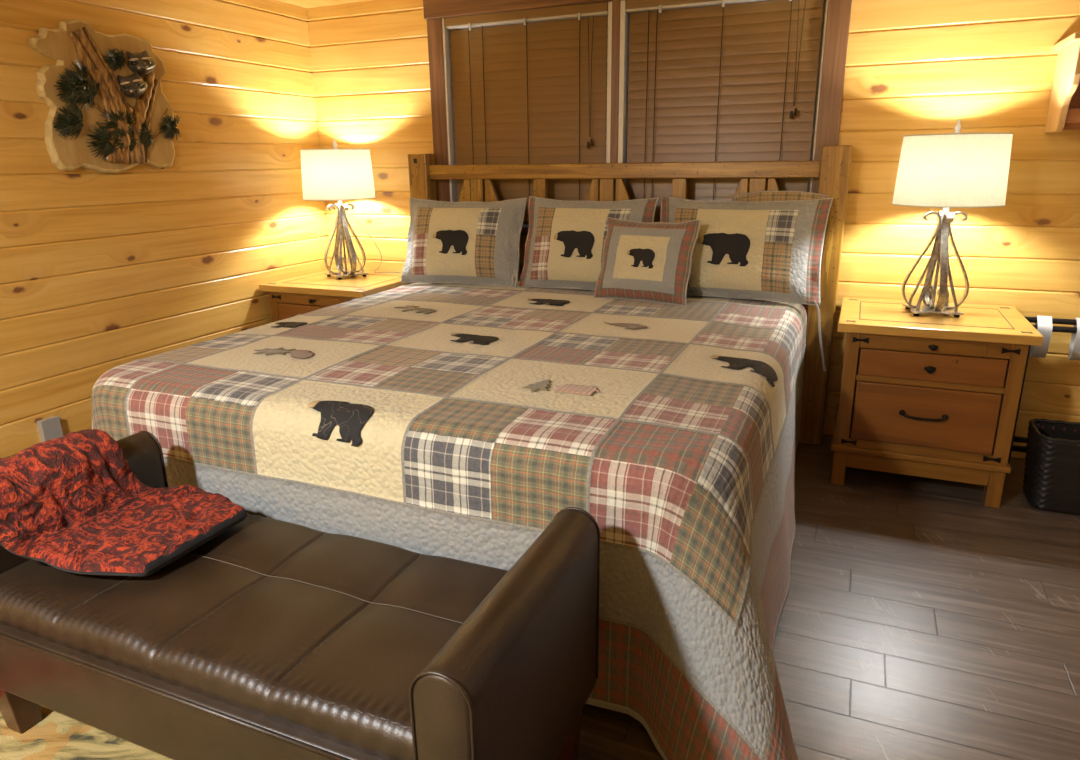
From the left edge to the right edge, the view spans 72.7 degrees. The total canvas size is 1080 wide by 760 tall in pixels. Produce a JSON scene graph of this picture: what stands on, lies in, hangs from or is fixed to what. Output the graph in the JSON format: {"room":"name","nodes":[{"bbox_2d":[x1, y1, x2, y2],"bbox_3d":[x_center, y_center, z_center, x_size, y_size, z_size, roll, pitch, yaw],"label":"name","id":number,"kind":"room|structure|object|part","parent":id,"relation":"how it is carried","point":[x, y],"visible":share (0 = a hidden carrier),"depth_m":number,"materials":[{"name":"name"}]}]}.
{"room":"cabin bedroom","nodes":[
{"label":"cabin bedroom","id":0,"kind":"room"},
{"bbox_2d":[0,0,330,457],"bbox_3d":[-2.283,-0.444,2.446,0.120,2.171,4.940,6,18,22],"label":"wall","id":1,"kind":"structure","parent":0,"point":[100,272],"depth_m":3.39,"materials":[{"name":"brown wood"}]},
{"bbox_2d":[37,416,62,441],"bbox_3d":[-2.032,0.216,3.040,0.046,0.122,0.076,6,18,22],"label":"wall outlet","id":2,"kind":"object","parent":1,"relation":"attached to","point":[49,428],"visible":0.59,"depth_m":3.02,"materials":[{"name":"white plastic"}]},
{"bbox_2d":[28,19,180,172],"bbox_3d":[-1.796,-1.195,3.126,0.118,0.601,0.640,6,18,22],"label":"wall decoration","id":3,"kind":"object","parent":1,"relation":"attached to","point":[109,112],"visible":1,"depth_m":3.07,"materials":[{"name":"carved light wood"},{"name":"brown bark wood"},{"name":"dark green painted wood"}]},
{"bbox_2d":[222,0,309,20],"bbox_3d":[-2.242,-1.442,2.100,0.018,0.062,4.700,6,18,22],"label":"trim","id":4,"kind":"structure","parent":1,"relation":"attached to","point":[273,6],"depth_m":3.94,"materials":[{"name":"brown wood"}]},
{"bbox_2d":[276,0,375,7],"bbox_3d":[0.005,-1.267,1.159,5.140,0.080,4.960,6,18,22],"label":"ceiling","id":5,"kind":"structure","parent":0,"point":[301,3],"depth_m":3.99,"materials":[{"name":"brown wood"}]},
{"bbox_2d":[307,0,1079,458],"bbox_3d":[0.968,-0.835,3.601,5.100,2.171,0.140,6,18,22],"label":"wall","id":6,"kind":"structure","parent":0,"point":[913,67],"depth_m":3.19,"materials":[{"name":"brown wood"}]},
{"bbox_2d":[307,0,422,19],"bbox_3d":[0.931,-1.825,3.226,4.882,0.059,0.018,6,18,22],"label":"trim","id":7,"kind":"structure","parent":6,"relation":"attached to","point":[378,6],"depth_m":4.00,"materials":[{"name":"brown wood"}]},
{"bbox_2d":[423,0,851,234],"bbox_3d":[0.390,-1.318,3.672,2.125,1.271,0.190,6,18,22],"label":"window","id":8,"kind":"structure","parent":6,"relation":"in","point":[836,13],"depth_m":3.61,"materials":[{"name":"brown wood"}]},
{"bbox_3d":[-0.544,-1.349,4.027,0.092,1.153,0.026,6,18,22],"label":"casing","id":9,"kind":"part","parent":8,"relation":"part of","materials":[{"name":"brown wood"}]},
{"bbox_3d":[0.364,-1.856,3.460,2.110,0.118,0.036,6,18,22],"label":"header casing","id":10,"kind":"part","parent":8,"relation":"part of","materials":[{"name":"brown wood"}]},
{"bbox_3d":[0.378,-0.760,3.791,2.125,0.035,0.090,6,18,22],"label":"sill","id":11,"kind":"part","parent":8,"relation":"part of","materials":[{"name":"brown wood"}]},
{"bbox_2d":[445,2,607,223],"bbox_3d":[-0.073,-1.350,3.835,0.892,1.052,0.072,6,18,22],"label":"window blind","id":12,"kind":"object","parent":8,"relation":"attached to","point":[529,86],"visible":0.87,"depth_m":3.79,"materials":[{"name":"brown wood"}]},
{"bbox_3d":[-0.365,-1.362,3.945,0.004,0.980,0.006,6,18,22],"label":"ladder cord","id":13,"kind":"part","parent":12,"relation":"part of","materials":[{"name":"brown fabric"}]},
{"bbox_3d":[-0.292,-1.354,3.914,0.004,0.980,0.006,6,18,22],"label":"ladder cord","id":14,"kind":"part","parent":12,"relation":"part of","materials":[{"name":"brown fabric"}]},
{"bbox_3d":[-0.062,-1.329,3.819,0.004,0.980,0.006,6,18,22],"label":"ladder cord","id":15,"kind":"part","parent":12,"relation":"part of","materials":[{"name":"brown fabric"}]},
{"bbox_3d":[0.200,-1.300,3.711,0.004,0.980,0.006,6,18,22],"label":"ladder cord","id":16,"kind":"part","parent":12,"relation":"part of","materials":[{"name":"brown fabric"}]},
{"bbox_3d":[0.248,-1.464,3.626,0.034,0.609,0.020,6,18,22],"label":"pull cord","id":17,"kind":"part","parent":12,"relation":"part of","materials":[{"name":"brown fabric"}]},
{"bbox_3d":[-0.035,-1.358,3.924,0.900,1.045,0.030,6,18,22],"label":"sash","id":18,"kind":"part","parent":8,"relation":"part of","materials":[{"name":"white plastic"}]},
{"bbox_2d":[626,0,823,221],"bbox_3d":[0.831,-1.251,3.460,0.890,1.052,0.072,6,18,22],"label":"window blind","id":19,"kind":"object","parent":8,"relation":"attached to","point":[709,80],"visible":0.82,"depth_m":3.43,"materials":[{"name":"brown wood"}]},
{"bbox_3d":[0.517,-1.265,3.579,0.004,0.980,0.006,6,18,22],"label":"ladder cord","id":20,"kind":"part","parent":19,"relation":"part of","materials":[{"name":"brown fabric"}]},
{"bbox_3d":[0.554,-1.261,3.564,0.004,0.980,0.006,6,18,22],"label":"ladder cord","id":21,"kind":"part","parent":19,"relation":"part of","materials":[{"name":"brown fabric"}]},
{"bbox_3d":[0.834,-1.230,3.448,0.004,0.980,0.006,6,18,22],"label":"ladder cord","id":22,"kind":"part","parent":19,"relation":"part of","materials":[{"name":"brown fabric"}]},
{"bbox_3d":[1.105,-1.201,3.336,0.004,0.980,0.006,6,18,22],"label":"ladder cord","id":23,"kind":"part","parent":19,"relation":"part of","materials":[{"name":"brown fabric"}]},
{"bbox_3d":[1.139,-1.419,3.241,0.034,0.499,0.020,6,18,22],"label":"pull cord","id":24,"kind":"part","parent":19,"relation":"part of","materials":[{"name":"brown fabric"}]},
{"bbox_3d":[0.868,-1.259,3.550,0.897,1.045,0.030,6,18,22],"label":"sash","id":25,"kind":"part","parent":8,"relation":"part of","materials":[{"name":"white plastic"}]},
{"bbox_3d":[1.286,-1.148,3.268,0.094,1.153,0.026,6,18,22],"label":"casing","id":26,"kind":"part","parent":8,"relation":"part of","materials":[{"name":"brown wood"}]},
{"bbox_2d":[1044,32,1079,132],"bbox_3d":[2.373,-1.070,2.615,0.904,0.328,0.359,6,18,22],"label":"wall shelf","id":27,"kind":"object","parent":6,"relation":"attached to","point":[1064,105],"visible":1,"depth_m":2.77,"materials":[{"name":"brown wood"}]},
{"bbox_3d":[2.362,-0.958,2.621,0.816,0.050,0.020,6,18,22],"label":"peg rail","id":28,"kind":"part","parent":27,"relation":"part of","materials":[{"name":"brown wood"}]},
{"bbox_2d":[577,435,1079,759],"bbox_3d":[0.035,0.880,1.801,5.140,0.060,4.960,6,18,22],"label":"floor","id":29,"kind":"structure","parent":0,"point":[921,619],"depth_m":2.16,"materials":[{"name":"brown wood"}]},
{"bbox_2d":[0,705,172,759],"bbox_3d":[-1.075,1.042,1.187,1.760,0.010,1.880,6,18,22],"label":"rug","id":30,"kind":"object","parent":29,"relation":"on","point":[57,736],"visible":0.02,"depth_m":1.75,"materials":[{"name":"beige carpet"}]},
{"bbox_2d":[0,431,599,759],"bbox_3d":[-0.617,0.574,1.644,1.388,0.613,0.585,6,18,22],"label":"bench","id":31,"kind":"object","parent":30,"relation":"on","point":[267,639],"visible":0.82,"depth_m":1.44,"materials":[{"name":"brown leather"}]},
{"bbox_3d":[-1.278,0.757,1.777,0.076,0.204,0.076,6,18,22],"label":"leg","id":32,"kind":"part","parent":31,"relation":"part of","materials":[{"name":"brown wood"}]},
{"bbox_3d":[-1.208,0.421,1.855,0.104,0.423,0.573,6,18,22],"label":"arm","id":33,"kind":"part","parent":31,"relation":"part of","materials":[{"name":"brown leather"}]},
{"bbox_2d":[0,429,247,576],"bbox_3d":[-1.065,0.343,1.794,0.535,0.362,0.500,6,18,22],"label":"throw blanket","id":34,"kind":"object","parent":31,"relation":"on","point":[73,502],"visible":0.98,"depth_m":1.74,"materials":[{"name":"red fabric"}]},
{"bbox_2d":[0,515,507,759],"bbox_3d":[-0.610,0.477,1.634,1.172,0.070,0.546,6,18,22],"label":"seat cushion","id":35,"kind":"object","parent":31,"relation":"on","point":[312,637],"depth_m":1.50,"materials":[{"name":"brown leather"}]},
{"bbox_3d":[-0.032,0.551,1.368,0.104,0.424,0.573,6,18,22],"label":"arm","id":36,"kind":"part","parent":31,"relation":"part of","materials":[{"name":"brown leather"}]},
{"bbox_3d":[0.052,0.781,1.632,0.076,0.204,0.076,6,18,22],"label":"leg","id":37,"kind":"part","parent":31,"relation":"part of","materials":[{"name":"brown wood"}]},
{"bbox_2d":[259,270,411,321],"bbox_3d":[-1.105,-0.234,4.255,0.688,0.702,0.624,6,18,22],"label":"nightstand","id":38,"kind":"object","parent":29,"relation":"on","point":[290,297],"visible":0.28,"depth_m":4.00,"materials":[{"name":"brown wood"}]},
{"bbox_3d":[-1.461,-0.179,4.154,0.052,0.664,0.052,6,18,22],"label":"leg","id":39,"kind":"part","parent":38,"relation":"part of","materials":[{"name":"brown wood"}]},
{"bbox_3d":[-1.211,-0.347,3.968,0.504,0.108,0.020,6,18,22],"label":"drawer","id":40,"kind":"part","parent":38,"relation":"part of","materials":[{"name":"brown wood"}]},
{"bbox_2d":[287,295,340,305],"bbox_3d":[-1.217,-0.423,3.934,0.358,0.039,0.051,6,18,22],"label":"drawer","id":41,"kind":"object","parent":38,"relation":"on","point":[295,300],"depth_m":3.93,"materials":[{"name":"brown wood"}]},
{"bbox_3d":[-1.206,-0.234,4.009,0.516,0.484,0.020,6,18,22],"label":"rail","id":42,"kind":"part","parent":38,"relation":"part of","materials":[{"name":"brown wood"}]},
{"bbox_2d":[300,139,399,278],"bbox_3d":[-1.107,-0.926,4.194,0.400,0.862,0.470,11,20,33],"label":"table lamp","id":43,"kind":"object","parent":38,"relation":"on","point":[334,174],"visible":0.99,"depth_m":3.98,"materials":[{"name":"white fabric"}]},
{"bbox_3d":[-1.130,-1.149,4.098,0.396,0.262,0.396,-14,21,-37],"label":"lamp shade","id":44,"kind":"part","parent":43,"relation":"part of","materials":[{"name":"beige fabric"}]},
{"bbox_3d":[-1.126,-0.856,4.185,0.040,0.490,0.040,-14,21,-37],"label":"stem","id":45,"kind":"part","parent":43,"relation":"part of","materials":[{"name":"grey metal"}]},
{"bbox_3d":[-1.123,-0.617,4.256,0.195,0.008,0.195,-14,21,-37],"label":"plate","id":46,"kind":"part","parent":43,"relation":"part of","materials":[{"name":"grey metal"}]},
{"bbox_3d":[-0.968,-0.764,4.277,0.315,0.501,0.059,-9,19,-26],"label":"cord","id":47,"kind":"part","parent":43,"relation":"part of","materials":[{"name":"grey plastic"}]},
{"bbox_2d":[408,145,851,444],"bbox_3d":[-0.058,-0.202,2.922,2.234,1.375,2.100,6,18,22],"label":"headboard","id":48,"kind":"object","parent":29,"relation":"on","point":[832,171],"visible":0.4,"depth_m":3.48,"materials":[{"name":"brown wood"}]},
{"bbox_3d":[-0.639,-0.577,4.203,0.114,1.375,0.105,6,18,22],"label":"headboard post","id":49,"kind":"part","parent":48,"relation":"part of","materials":[{"name":"brown wood"}]},
{"bbox_3d":[0.325,-1.036,3.634,2.000,0.074,0.050,6,18,22],"label":"headboard rail","id":50,"kind":"part","parent":48,"relation":"part of","materials":[{"name":"brown wood"}]},
{"bbox_3d":[1.307,-0.363,3.397,0.120,1.375,0.105,6,18,22],"label":"headboard post","id":51,"kind":"part","parent":48,"relation":"part of","materials":[{"name":"brown wood"}]},
{"bbox_3d":[-0.131,-0.021,2.922,1.960,0.340,2.025,6,18,22],"label":"mattress","id":52,"kind":"object","parent":48,"relation":"on","visible":0},
{"bbox_2d":[91,282,806,759],"bbox_3d":[-0.131,0.177,2.797,2.478,0.716,2.352,6,18,22],"label":"quilt","id":53,"kind":"object","parent":52,"relation":"on","point":[454,421],"visible":0.84,"depth_m":1.96,"materials":[{"name":"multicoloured fabric"}]},
{"bbox_2d":[401,197,526,289],"bbox_3d":[-0.365,-0.722,3.831,0.790,0.442,0.285,9,19,29],"label":"pillow sham","id":54,"kind":"object","parent":53,"relation":"on","point":[469,242],"visible":1,"depth_m":3.77,"materials":[{"name":"beige fabric"}]},
{"bbox_2d":[518,196,658,290],"bbox_3d":[0.226,-0.670,3.613,0.681,0.445,0.224,7,18,25],"label":"pillow sham","id":55,"kind":"object","parent":53,"relation":"on","point":[565,241],"visible":0.76,"depth_m":3.57,"materials":[{"name":"beige fabric"}]},
{"bbox_2d":[594,217,699,305],"bbox_3d":[0.478,-0.543,3.334,0.456,0.367,0.191,10,20,31],"label":"throw cushion","id":56,"kind":"object","parent":53,"relation":"on","point":[651,262],"visible":1,"depth_m":3.27,"materials":[{"name":"beige fabric"}]},
{"bbox_2d":[660,196,832,370],"bbox_3d":[0.922,-0.464,3.357,0.832,0.721,0.235,8,19,28],"label":"pillow sham","id":57,"kind":"object","parent":53,"relation":"on","point":[767,250],"visible":0.83,"depth_m":3.23,"materials":[{"name":"beige fabric"}]},
{"bbox_2d":[734,191,828,201],"bbox_3d":[1.070,-0.607,3.330,0.409,0.487,0.100,7,18,24],"label":"pillow sham","id":58,"kind":"object","parent":53,"relation":"on","point":[759,196],"visible":0.09,"depth_m":3.29,"materials":[{"name":"beige fabric"}]},
{"bbox_2d":[830,297,1043,507],"bbox_3d":[1.616,0.064,3.128,0.688,0.702,0.624,6,18,22],"label":"nightstand","id":59,"kind":"object","parent":29,"relation":"on","point":[929,395],"visible":0.99,"depth_m":2.88,"materials":[{"name":"brown wood"}]},
{"bbox_3d":[1.259,0.119,3.027,0.052,0.664,0.052,6,18,22],"label":"leg","id":60,"kind":"part","parent":59,"relation":"part of","materials":[{"name":"brown wood"}]},
{"bbox_3d":[1.728,-0.069,3.363,0.572,0.509,0.010,6,18,22],"label":"panel","id":61,"kind":"part","parent":59,"relation":"part of","materials":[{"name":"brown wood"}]},
{"bbox_3d":[1.622,0.237,3.188,0.644,0.025,0.586,6,18,22],"label":"moulding","id":62,"kind":"part","parent":59,"relation":"part of","materials":[{"name":"brown wood"}]},
{"bbox_3d":[1.502,0.141,2.873,0.174,0.026,0.044,6,18,22],"label":"handle","id":63,"kind":"part","parent":59,"relation":"part of","materials":[{"name":"black metal"}]},
{"bbox_3d":[1.512,0.146,2.899,0.504,0.243,0.020,6,18,22],"label":"drawer","id":64,"kind":"part","parent":59,"relation":"part of","materials":[{"name":"brown wood"}]},
{"bbox_3d":[1.514,0.065,2.882,0.516,0.484,0.020,6,18,22],"label":"rail","id":65,"kind":"part","parent":59,"relation":"part of","materials":[{"name":"brown wood"}]},
{"bbox_3d":[1.501,-0.040,2.821,0.040,0.030,0.028,6,18,22],"label":"knob","id":66,"kind":"part","parent":59,"relation":"part of","materials":[{"name":"black metal"}]},
{"bbox_3d":[1.510,-0.049,2.841,0.504,0.108,0.020,6,18,22],"label":"drawer","id":67,"kind":"part","parent":59,"relation":"part of","materials":[{"name":"brown wood"}]},
{"bbox_2d":[881,338,986,355],"bbox_3d":[1.504,-0.125,2.807,0.358,0.039,0.051,6,18,22],"label":"drawer","id":68,"kind":"object","parent":59,"relation":"on","point":[930,346],"depth_m":2.81,"materials":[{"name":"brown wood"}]},
{"bbox_2d":[892,119,1013,317],"bbox_3d":[1.624,-0.644,2.945,0.400,0.760,0.400,3,17,14],"label":"table lamp","id":69,"kind":"object","parent":59,"relation":"on","point":[956,169],"visible":1,"depth_m":2.77,"materials":[{"name":"white fabric"}]},
{"bbox_3d":[1.629,-0.295,3.049,0.195,0.008,0.195,3,17,14],"label":"plate","id":70,"kind":"part","parent":69,"relation":"part of","materials":[{"name":"grey metal"}]},
{"bbox_3d":[1.626,-0.534,2.978,0.040,0.490,0.040,3,17,14],"label":"stem","id":71,"kind":"part","parent":69,"relation":"part of","materials":[{"name":"grey metal"}]},
{"bbox_3d":[1.622,-0.827,2.890,0.396,0.262,0.396,3,17,14],"label":"lamp shade","id":72,"kind":"part","parent":69,"relation":"part of","materials":[{"name":"beige fabric"}]},
{"bbox_3d":[1.782,0.176,2.811,0.052,0.664,0.052,6,18,22],"label":"leg","id":73,"kind":"part","parent":59,"relation":"part of","materials":[{"name":"brown wood"}]},
{"bbox_2d":[1008,315,1079,462],"bbox_3d":[2.318,0.076,3.079,0.618,0.664,0.070,6,18,22],"label":"luggage rack","id":74,"kind":"object","parent":29,"relation":"on","point":[1043,325],"visible":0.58,"depth_m":3.07,"materials":[{"name":"black paint"}]},
{"bbox_3d":[2.065,0.081,3.170,0.022,0.608,0.022,6,18,22],"label":"leg","id":75,"kind":"part","parent":74,"relation":"part of","materials":[{"name":"black paint"}]},
{"bbox_2d":[1023,418,1079,515],"bbox_3d":[2.082,0.343,2.865,0.318,0.306,0.249,6,18,22],"label":"basket","id":76,"kind":"object","parent":29,"relation":"on","point":[1051,481],"visible":1,"depth_m":2.81,"materials":[{"name":"black wicker"}]}
]}

